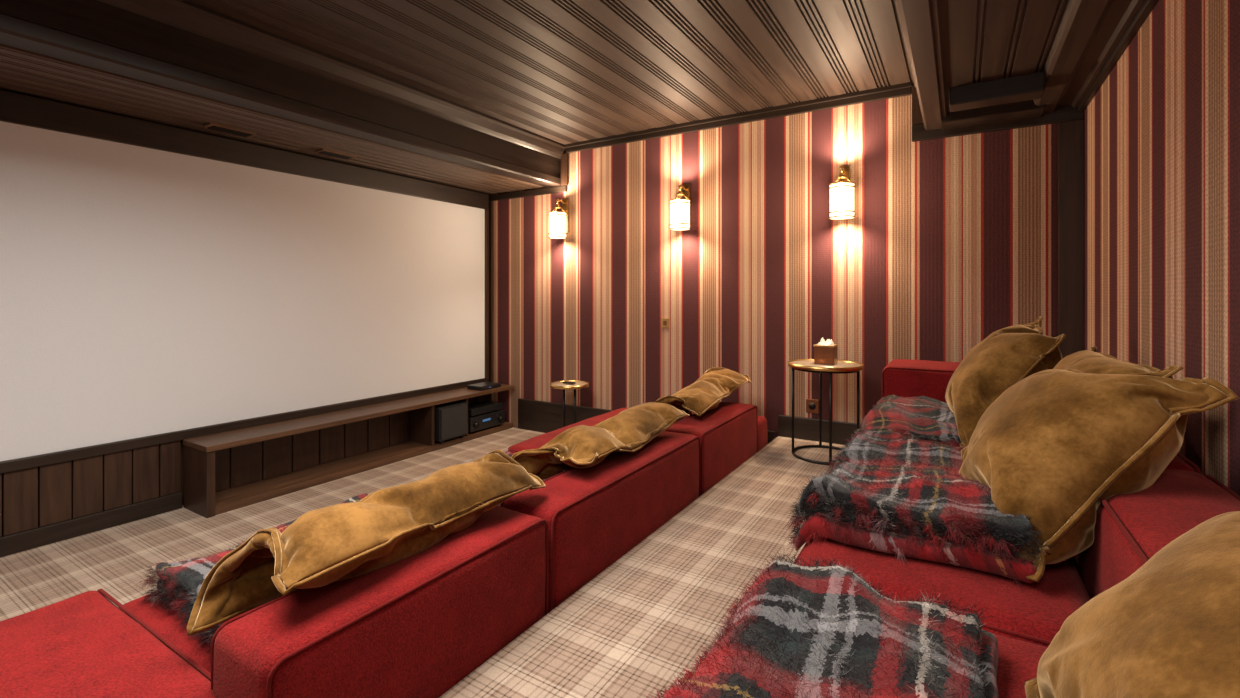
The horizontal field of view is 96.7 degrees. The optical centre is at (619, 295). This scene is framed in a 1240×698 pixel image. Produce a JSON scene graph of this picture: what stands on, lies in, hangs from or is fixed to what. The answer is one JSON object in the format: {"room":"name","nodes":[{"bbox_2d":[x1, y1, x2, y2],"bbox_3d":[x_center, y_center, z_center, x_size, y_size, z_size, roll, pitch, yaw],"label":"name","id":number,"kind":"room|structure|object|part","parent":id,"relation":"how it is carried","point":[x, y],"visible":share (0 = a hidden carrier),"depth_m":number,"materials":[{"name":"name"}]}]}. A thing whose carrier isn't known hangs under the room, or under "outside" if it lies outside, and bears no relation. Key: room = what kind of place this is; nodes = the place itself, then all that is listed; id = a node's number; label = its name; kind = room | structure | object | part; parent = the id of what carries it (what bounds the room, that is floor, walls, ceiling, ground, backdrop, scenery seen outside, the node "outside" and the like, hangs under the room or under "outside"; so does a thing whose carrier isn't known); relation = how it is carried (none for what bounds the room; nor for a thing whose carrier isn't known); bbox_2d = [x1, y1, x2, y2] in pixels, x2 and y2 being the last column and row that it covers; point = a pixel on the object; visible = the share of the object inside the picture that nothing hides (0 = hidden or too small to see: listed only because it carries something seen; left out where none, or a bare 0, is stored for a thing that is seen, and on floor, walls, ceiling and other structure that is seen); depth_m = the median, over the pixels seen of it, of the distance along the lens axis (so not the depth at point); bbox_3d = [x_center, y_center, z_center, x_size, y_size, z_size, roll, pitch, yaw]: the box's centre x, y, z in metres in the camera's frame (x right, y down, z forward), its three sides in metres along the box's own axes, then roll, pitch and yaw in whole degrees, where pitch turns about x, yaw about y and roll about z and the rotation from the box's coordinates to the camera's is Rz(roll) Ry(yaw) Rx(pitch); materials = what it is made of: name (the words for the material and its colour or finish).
{"room":"home theater","nodes":[
{"label":"home theater","id":0,"kind":"room"},
{"bbox_2d":[71,440,183,517],"bbox_3d":[-2.960,-0.100,3.296,0.100,2.860,5.900,0,0,32],"label":"wall","id":1,"kind":"structure","parent":0,"point":[182,445],"depth_m":3.50,"materials":[{"name":"brown wood"}]},
{"bbox_2d":[0,441,181,556],"bbox_3d":[-3.579,1.119,2.150,0.050,0.423,3.100,0,0,32],"label":"wall paneling","id":2,"kind":"structure","parent":1,"relation":"attached to","point":[38,505],"depth_m":3.08,"materials":[{"name":"brown wood"}]},
{"bbox_2d":[0,90,488,473],"bbox_3d":[-2.767,-0.072,3.464,0.048,1.955,5.290,0,0,32],"label":"projection screen","id":3,"kind":"object","parent":1,"relation":"attached to","point":[160,284],"visible":0.89,"depth_m":3.57,"materials":[{"name":"white fabric"}]},
{"bbox_3d":[-2.767,-0.972,3.464,0.048,0.157,5.290,0,0,32],"label":"frame","id":4,"kind":"part","parent":3,"relation":"part of","materials":[{"name":"brown wood"}]},
{"bbox_3d":[-2.767,0.875,3.464,0.048,0.059,5.290,0,0,32],"label":"frame","id":5,"kind":"part","parent":3,"relation":"part of","materials":[{"name":"brown wood"}]},
{"bbox_3d":[-1.388,-0.024,5.698,0.048,1.737,0.040,0,0,32],"label":"frame","id":6,"kind":"part","parent":3,"relation":"part of","materials":[{"name":"brown wood"}]},
{"bbox_2d":[0,427,544,620],"bbox_3d":[-0.841,1.380,2.046,5.020,0.100,6.000,0,0,32],"label":"floor","id":7,"kind":"structure","parent":0,"point":[113,560],"depth_m":2.98,"materials":[{"name":"carpet"}]},
{"bbox_2d":[183,384,514,517],"bbox_3d":[-1.902,1.115,4.505,0.329,0.430,2.669,0,0,32],"label":"tv stand","id":8,"kind":"object","parent":7,"relation":"on","point":[227,471],"visible":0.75,"depth_m":4.01,"materials":[{"name":"brown wood"}]},
{"bbox_3d":[-2.023,1.107,4.607,0.013,0.343,2.614,0,0,32],"label":"panel","id":9,"kind":"part","parent":8,"relation":"part of","materials":[{"name":"brown wood"}]},
{"bbox_2d":[435,401,467,443],"bbox_3d":[-1.579,1.122,4.934,0.290,0.314,0.320,0,0,32],"label":"speaker","id":10,"kind":"object","parent":8,"relation":"on","point":[451,418],"visible":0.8,"depth_m":4.83},
{"bbox_2d":[441,404,466,439],"bbox_3d":[-1.459,1.110,4.861,0.009,0.260,0.290,0,0,32],"label":"grille","id":11,"kind":"object","parent":10,"relation":"attached to","point":[453,417],"depth_m":4.85,"materials":[{"name":"fabric"}]},
{"bbox_2d":[467,382,500,389],"bbox_3d":[-1.325,0.880,5.383,0.192,0.040,0.270,0,0,32],"label":"box","id":12,"kind":"object","parent":8,"relation":"on","point":[484,385],"visible":1,"depth_m":5.31,"materials":[{"name":"black plastic"}]},
{"bbox_2d":[468,401,504,432],"bbox_3d":[-1.351,1.167,5.328,0.265,0.224,0.450,0,0,32],"label":"receiver","id":13,"kind":"object","parent":8,"relation":"on","point":[483,414],"visible":0.83,"depth_m":5.26,"materials":[{"name":"black plastic"}]},
{"bbox_2d":[0,402,767,697],"bbox_3d":[-0.452,1.030,2.582,1.143,0.600,4.144,0,0,32],"label":"sofa","id":14,"kind":"object","parent":7,"relation":"on","point":[417,625],"visible":0.64,"depth_m":1.48,"materials":[{"name":"red fabric"}]},
{"bbox_3d":[-1.336,1.077,1.118,1.077,0.412,0.723,0,0,32],"label":"arm","id":15,"kind":"part","parent":14,"relation":"part of","materials":[{"name":"red fabric"}]},
{"bbox_3d":[-1.021,1.109,1.870,0.807,0.349,0.918,0,0,32],"label":"seat","id":16,"kind":"part","parent":14,"relation":"part of","materials":[{"name":"red fabric"}]},
{"bbox_2d":[134,493,367,658],"bbox_3d":[-1.050,0.882,1.872,0.603,0.169,0.818,0,0,32],"label":"blanket","id":17,"kind":"object","parent":14,"relation":"on","point":[180,581],"visible":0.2,"depth_m":1.67,"materials":[{"name":"fabric"}]},
{"bbox_2d":[187,451,546,641],"bbox_3d":[-0.667,0.704,1.684,0.406,0.278,1.008,0,0,32],"label":"velvet cushion","id":18,"kind":"object","parent":14,"relation":"on","point":[389,525],"visible":1,"depth_m":1.46,"materials":[{"name":"brown fabric"}]},
{"bbox_2d":[410,448,514,481],"bbox_3d":[-0.592,0.877,2.649,0.598,0.130,0.757,0,0,32],"label":"blanket","id":19,"kind":"object","parent":14,"relation":"on","point":[508,453],"visible":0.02,"depth_m":2.97,"materials":[{"name":"fabric"}]},
{"bbox_3d":[0.015,1.063,3.586,0.883,0.441,1.398,0,0,32],"label":"seat","id":20,"kind":"part","parent":14,"relation":"part of","materials":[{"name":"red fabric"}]},
{"bbox_2d":[511,402,686,479],"bbox_3d":[-0.063,0.708,2.642,0.404,0.265,1.098,0,0,32],"label":"velvet cushion","id":21,"kind":"object","parent":14,"relation":"on","point":[580,447],"visible":0.95,"depth_m":2.45,"materials":[{"name":"brown fabric"}]},
{"bbox_2d":[655,368,751,423],"bbox_3d":[0.538,0.680,3.623,0.411,0.323,0.951,0,0,32],"label":"velvet cushion","id":22,"kind":"object","parent":14,"relation":"on","point":[705,394],"visible":0.88,"depth_m":3.47,"materials":[{"name":"brown fabric"}]},
{"bbox_3d":[0.583,1.079,4.199,1.044,0.411,0.303,0,0,32],"label":"arm","id":23,"kind":"part","parent":14,"relation":"part of","materials":[{"name":"red fabric"}]},
{"bbox_2d":[550,380,588,426],"bbox_3d":[-0.445,1.050,4.858,0.340,0.561,0.340,0,0,32],"label":"side table","id":24,"kind":"object","parent":7,"relation":"on","point":[557,384],"visible":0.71,"depth_m":4.82,"materials":[{"name":"metal"}]},
{"bbox_3d":[-0.496,1.048,4.889,0.022,0.523,0.022,0,0,9],"label":"stem","id":25,"kind":"part","parent":24,"relation":"part of","materials":[{"name":"black metal"}]},
{"bbox_2d":[562,381,575,383],"bbox_3d":[-0.447,0.760,4.835,0.120,0.015,0.040,0,0,32],"label":"remote control","id":26,"kind":"object","parent":24,"relation":"on","point":[566,382],"visible":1,"depth_m":4.82,"materials":[{"name":"black plastic"}]},
{"bbox_3d":[-0.394,1.048,4.826,0.022,0.523,0.022,0,0,-36],"label":"stem","id":27,"kind":"part","parent":24,"relation":"part of","materials":[{"name":"black metal"}]},
{"bbox_2d":[188,0,912,143],"bbox_3d":[-0.764,-1.437,1.999,3.000,0.014,5.800,0,0,32],"label":"ceiling","id":28,"kind":"structure","parent":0,"point":[561,71],"depth_m":3.22,"materials":[{"name":"brown wood"}]},
{"bbox_2d":[439,436,845,697],"bbox_3d":[0.449,1.195,1.251,1.790,0.270,5.800,0,0,32],"label":"floor carpet","id":29,"kind":"object","parent":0,"point":[630,629],"visible":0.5,"depth_m":1.92,"materials":[{"name":"carpet"}]},
{"bbox_2d":[788,359,863,464],"bbox_3d":[1.359,0.751,3.650,0.470,0.615,0.470,0,0,32],"label":"side table","id":30,"kind":"object","parent":29,"relation":"on","point":[806,365],"visible":0.83,"depth_m":3.60,"materials":[{"name":"metal"}]},
{"bbox_3d":[1.159,0.759,3.691,0.017,0.578,0.017,0,0,-36],"label":"leg","id":31,"kind":"part","parent":30,"relation":"part of","materials":[{"name":"black metal"}]},
{"bbox_3d":[1.401,0.759,3.851,0.017,0.578,0.017,0,0,-36],"label":"leg","id":32,"kind":"part","parent":30,"relation":"part of","materials":[{"name":"black metal"}]},
{"bbox_2d":[813,337,837,364],"bbox_3d":[1.370,0.362,3.667,0.132,0.173,0.132,0,0,32],"label":"tissue box","id":33,"kind":"object","parent":30,"relation":"on","point":[825,352],"visible":1,"depth_m":3.62,"materials":[{"name":"orange metal"}]},
{"bbox_3d":[1.318,0.759,3.449,0.017,0.578,0.017,0,0,-36],"label":"leg","id":34,"kind":"part","parent":30,"relation":"part of","materials":[{"name":"black metal"}]},
{"bbox_3d":[1.560,0.759,3.608,0.017,0.578,0.017,0,0,9],"label":"leg","id":35,"kind":"part","parent":30,"relation":"part of","materials":[{"name":"black metal"}]},
{"bbox_2d":[794,359,1239,697],"bbox_3d":[0.788,0.723,1.111,0.958,0.674,5.151,0,0,32],"label":"sofa","id":36,"kind":"object","parent":29,"relation":"on","point":[1025,621],"visible":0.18,"depth_m":1.17,"materials":[{"name":"red fabric"}]},
{"bbox_2d":[644,551,998,697],"bbox_3d":[0.225,0.607,0.667,0.479,0.223,1.045,0,0,29],"label":"blanket","id":37,"kind":"object","parent":36,"relation":"on","point":[797,631],"visible":1,"depth_m":0.88,"materials":[{"name":"fabric"}]},
{"bbox_2d":[859,395,960,446],"bbox_3d":[1.360,0.590,2.486,0.549,0.214,0.831,0,0,32],"label":"blanket","id":38,"kind":"object","parent":36,"relation":"on","point":[923,417],"visible":0.58,"depth_m":2.35,"materials":[{"name":"fabric"}]},
{"bbox_2d":[784,426,1053,587],"bbox_3d":[0.871,0.577,1.638,0.595,0.238,0.912,0,0,32],"label":"blanket","id":39,"kind":"object","parent":36,"relation":"on","point":[890,492],"visible":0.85,"depth_m":1.37,"materials":[{"name":"fabric"}]},
{"bbox_3d":[2.000,0.699,3.096,0.933,0.627,0.494,0,0,32],"label":"arm","id":40,"kind":"part","parent":36,"relation":"part of","materials":[{"name":"red fabric"}]},
{"bbox_3d":[0.928,0.812,1.610,0.627,0.402,1.161,0,0,32],"label":"seat","id":41,"kind":"part","parent":36,"relation":"part of","materials":[{"name":"red fabric"}]},
{"bbox_2d":[946,319,1065,446],"bbox_3d":[1.612,0.348,2.328,0.405,0.486,0.821,0,0,32],"label":"velvet cushion","id":42,"kind":"object","parent":36,"relation":"on","point":[1008,356],"visible":0.7,"depth_m":2.19,"materials":[{"name":"fabric"}]},
{"bbox_3d":[0.372,0.811,0.705,0.627,0.403,1.006,0,0,32],"label":"seat","id":43,"kind":"part","parent":36,"relation":"part of","materials":[{"name":"red fabric"}]},
{"bbox_2d":[958,368,1236,589],"bbox_3d":[1.118,0.392,1.430,0.484,0.440,0.609,0,0,5],"label":"velvet cushion","id":44,"kind":"object","parent":36,"relation":"on","point":[1052,445],"visible":0.91,"depth_m":1.25,"materials":[{"name":"brown fabric"}]},
{"bbox_2d":[1054,346,1180,376],"bbox_3d":[1.467,0.384,1.764,0.328,0.413,0.564,0,0,20],"label":"velvet cushion","id":45,"kind":"object","parent":36,"relation":"on","point":[1085,361],"visible":0.19,"depth_m":1.68,"materials":[{"name":"fabric"}]},
{"bbox_2d":[1027,515,1239,697],"bbox_3d":[0.661,0.438,0.523,0.427,0.367,0.743,0,0,20],"label":"velvet cushion","id":46,"kind":"object","parent":36,"relation":"on","point":[1168,625],"visible":1,"depth_m":0.60,"materials":[{"name":"fabric"}]},
{"bbox_2d":[492,95,1057,437],"bbox_3d":[0.709,-0.100,4.557,5.020,2.860,0.100,0,0,32],"label":"wall","id":47,"kind":"structure","parent":0,"point":[950,243],"depth_m":4.21,"materials":[{"name":"paper"}]},
{"bbox_2d":[489,201,493,381],"bbox_3d":[-1.351,-0.029,5.751,0.060,1.919,0.030,0,0,32],"label":"trim","id":48,"kind":"structure","parent":47,"relation":"attached to","point":[491,203],"depth_m":5.73,"materials":[{"name":"brown wood"}]},
{"bbox_2d":[489,185,566,200],"bbox_3d":[-0.942,-1.020,5.499,1.020,0.060,0.030,0,0,32],"label":"trim","id":49,"kind":"structure","parent":47,"relation":"attached to","point":[558,189],"depth_m":5.46,"materials":[{"name":"brown wood"}]},
{"bbox_2d":[549,198,567,238],"bbox_3d":[-0.572,-0.736,5.166,0.168,0.389,0.209,0,0,32],"label":"wall sconce","id":50,"kind":"object","parent":47,"relation":"attached to","point":[558,220],"visible":1,"depth_m":5.09,"materials":[{"name":"white glass"}]},
{"bbox_3d":[-0.583,-0.660,5.148,0.156,0.230,0.156,0,0,32],"label":"glass","id":51,"kind":"part","parent":50,"relation":"part of","materials":[{"name":"white glass"}]},
{"bbox_2d":[561,153,568,185],"bbox_3d":[-0.527,-1.204,5.243,0.075,0.305,0.030,0,0,32],"label":"trim","id":52,"kind":"structure","parent":47,"relation":"attached to","point":[565,156],"depth_m":5.23,"materials":[{"name":"brown wood"}]},
{"bbox_2d":[661,318,668,327],"bbox_3d":[0.384,0.230,4.688,0.070,0.080,0.018,0,0,32],"label":"wall switch","id":53,"kind":"object","parent":47,"relation":"attached to","point":[664,321],"visible":1,"depth_m":4.68,"materials":[{"name":"gold metal"}]},
{"bbox_2d":[670,184,689,230],"bbox_3d":[0.500,-0.736,4.504,0.168,0.389,0.209,0,0,32],"label":"wall sconce","id":54,"kind":"object","parent":47,"relation":"attached to","point":[679,207],"visible":1,"depth_m":4.43,"materials":[{"name":"white glass"}]},
{"bbox_3d":[0.489,-0.660,4.487,0.156,0.230,0.156,0,0,32],"label":"glass","id":55,"kind":"part","parent":54,"relation":"part of","materials":[{"name":"white glass"}]},
{"bbox_2d":[518,398,862,444],"bbox_3d":[0.802,1.115,4.423,4.280,0.430,0.030,0,0,32],"label":"baseboard","id":56,"kind":"structure","parent":47,"relation":"attached to","point":[533,415],"depth_m":5.07,"materials":[{"name":"brown wood"}]},
{"bbox_2d":[564,80,912,152],"bbox_3d":[0.727,-1.403,4.469,2.904,0.093,0.030,0,0,32],"label":"trim","id":57,"kind":"structure","parent":47,"relation":"attached to","point":[904,91],"depth_m":4.26,"materials":[{"name":"brown wood"}]},
{"bbox_2d":[806,399,818,413],"bbox_3d":[1.414,0.810,4.053,0.090,0.100,0.016,0,0,32],"label":"wall outlet","id":58,"kind":"object","parent":47,"relation":"attached to","point":[812,405],"visible":1,"depth_m":4.05,"materials":[{"name":"orange metal"}]},
{"bbox_2d":[809,403,815,409],"bbox_3d":[1.411,0.810,4.048,0.050,0.050,0.004,0,0,32],"label":"socket","id":59,"kind":"object","parent":58,"relation":"attached to","point":[812,406],"depth_m":4.04,"materials":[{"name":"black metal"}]},
{"bbox_2d":[829,165,854,219],"bbox_3d":[1.555,-0.736,3.853,0.168,0.389,0.209,0,0,32],"label":"wall sconce","id":60,"kind":"object","parent":47,"relation":"attached to","point":[841,192],"visible":1,"depth_m":3.78,"materials":[{"name":"white glass"}]},
{"bbox_3d":[1.544,-0.660,3.835,0.156,0.230,0.156,0,0,32],"label":"glass","id":61,"kind":"part","parent":60,"relation":"part of","materials":[{"name":"white glass"}]},
{"bbox_2d":[912,83,922,124],"bbox_3d":[1.995,-1.290,3.686,0.076,0.279,0.030,0,0,32],"label":"trim","id":62,"kind":"structure","parent":47,"relation":"attached to","point":[916,111],"depth_m":3.68,"materials":[{"name":"brown wood"}]},
{"bbox_2d":[912,105,1083,141],"bbox_3d":[2.344,-1.093,3.471,0.896,0.113,0.030,0,0,32],"label":"trim","id":63,"kind":"structure","parent":47,"relation":"attached to","point":[1062,113],"depth_m":3.43,"materials":[{"name":"brown wood"}]},
{"bbox_2d":[1058,119,1084,360],"bbox_3d":[2.673,-0.053,3.265,0.120,1.966,0.035,0,0,32],"label":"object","id":64,"kind":"structure","parent":47,"relation":"attached to","point":[1071,134],"depth_m":3.25,"materials":[{"name":"brown wood"}]},
{"bbox_2d":[1084,0,1239,495],"bbox_3d":[1.227,-0.100,0.712,0.100,2.860,5.900,0,0,32],"label":"wall","id":65,"kind":"structure","parent":0,"point":[1162,130],"depth_m":1.85,"materials":[{"name":"paper"}]},
{"bbox_2d":[896,0,1144,129],"bbox_3d":[0.836,-1.258,1.012,0.880,0.425,5.800,0,0,32],"label":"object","id":66,"kind":"structure","parent":65,"relation":"attached to","point":[972,62],"depth_m":2.54,"materials":[{"name":"brown wood"}]},
{"bbox_3d":[2.276,-1.115,3.384,0.520,0.070,0.190,0,0,32],"label":"cross rail","id":67,"kind":"part","parent":66,"relation":"part of","materials":[{"name":"brown wood"}]},
{"bbox_3d":[2.022,-1.097,2.971,0.420,0.105,0.140,0,0,32],"label":"cross rail","id":68,"kind":"part","parent":66,"relation":"part of","materials":[{"name":"brown wood"}]},
{"bbox_2d":[1078,0,1158,110],"bbox_3d":[1.188,-1.095,0.773,0.030,0.030,5.764,0,0,32],"label":"trim","id":69,"kind":"structure","parent":65,"relation":"attached to","point":[1147,7],"depth_m":2.42,"materials":[{"name":"brown wood"}]},
{"bbox_3d":[-0.841,-1.500,2.046,4.820,0.060,5.800,0,0,32],"label":"ceiling","id":70,"kind":"structure","parent":0,"visible":0},
{"bbox_2d":[0,0,565,194],"bbox_3d":[-2.457,-1.261,3.044,1.020,0.418,5.800,0,0,32],"label":"ceiling soffit","id":71,"kind":"object","parent":70,"relation":"attached to","point":[183,64],"visible":0.98,"depth_m":3.10,"materials":[{"name":"brown wood"}]},
{"bbox_2d":[203,123,255,136],"bbox_3d":[-2.479,-1.052,3.504,0.100,0.019,0.260,0,0,32],"label":"ceiling vent","id":72,"kind":"object","parent":71,"relation":"attached to","point":[212,126],"visible":1,"depth_m":3.48,"materials":[{"name":"black metal"}]},
{"bbox_2d":[315,149,355,159],"bbox_3d":[-2.111,-1.052,4.100,0.100,0.019,0.260,0,0,32],"label":"ceiling vent","id":73,"kind":"object","parent":71,"relation":"attached to","point":[320,151],"visible":1,"depth_m":4.06,"materials":[{"name":"brown wood"}]}
]}

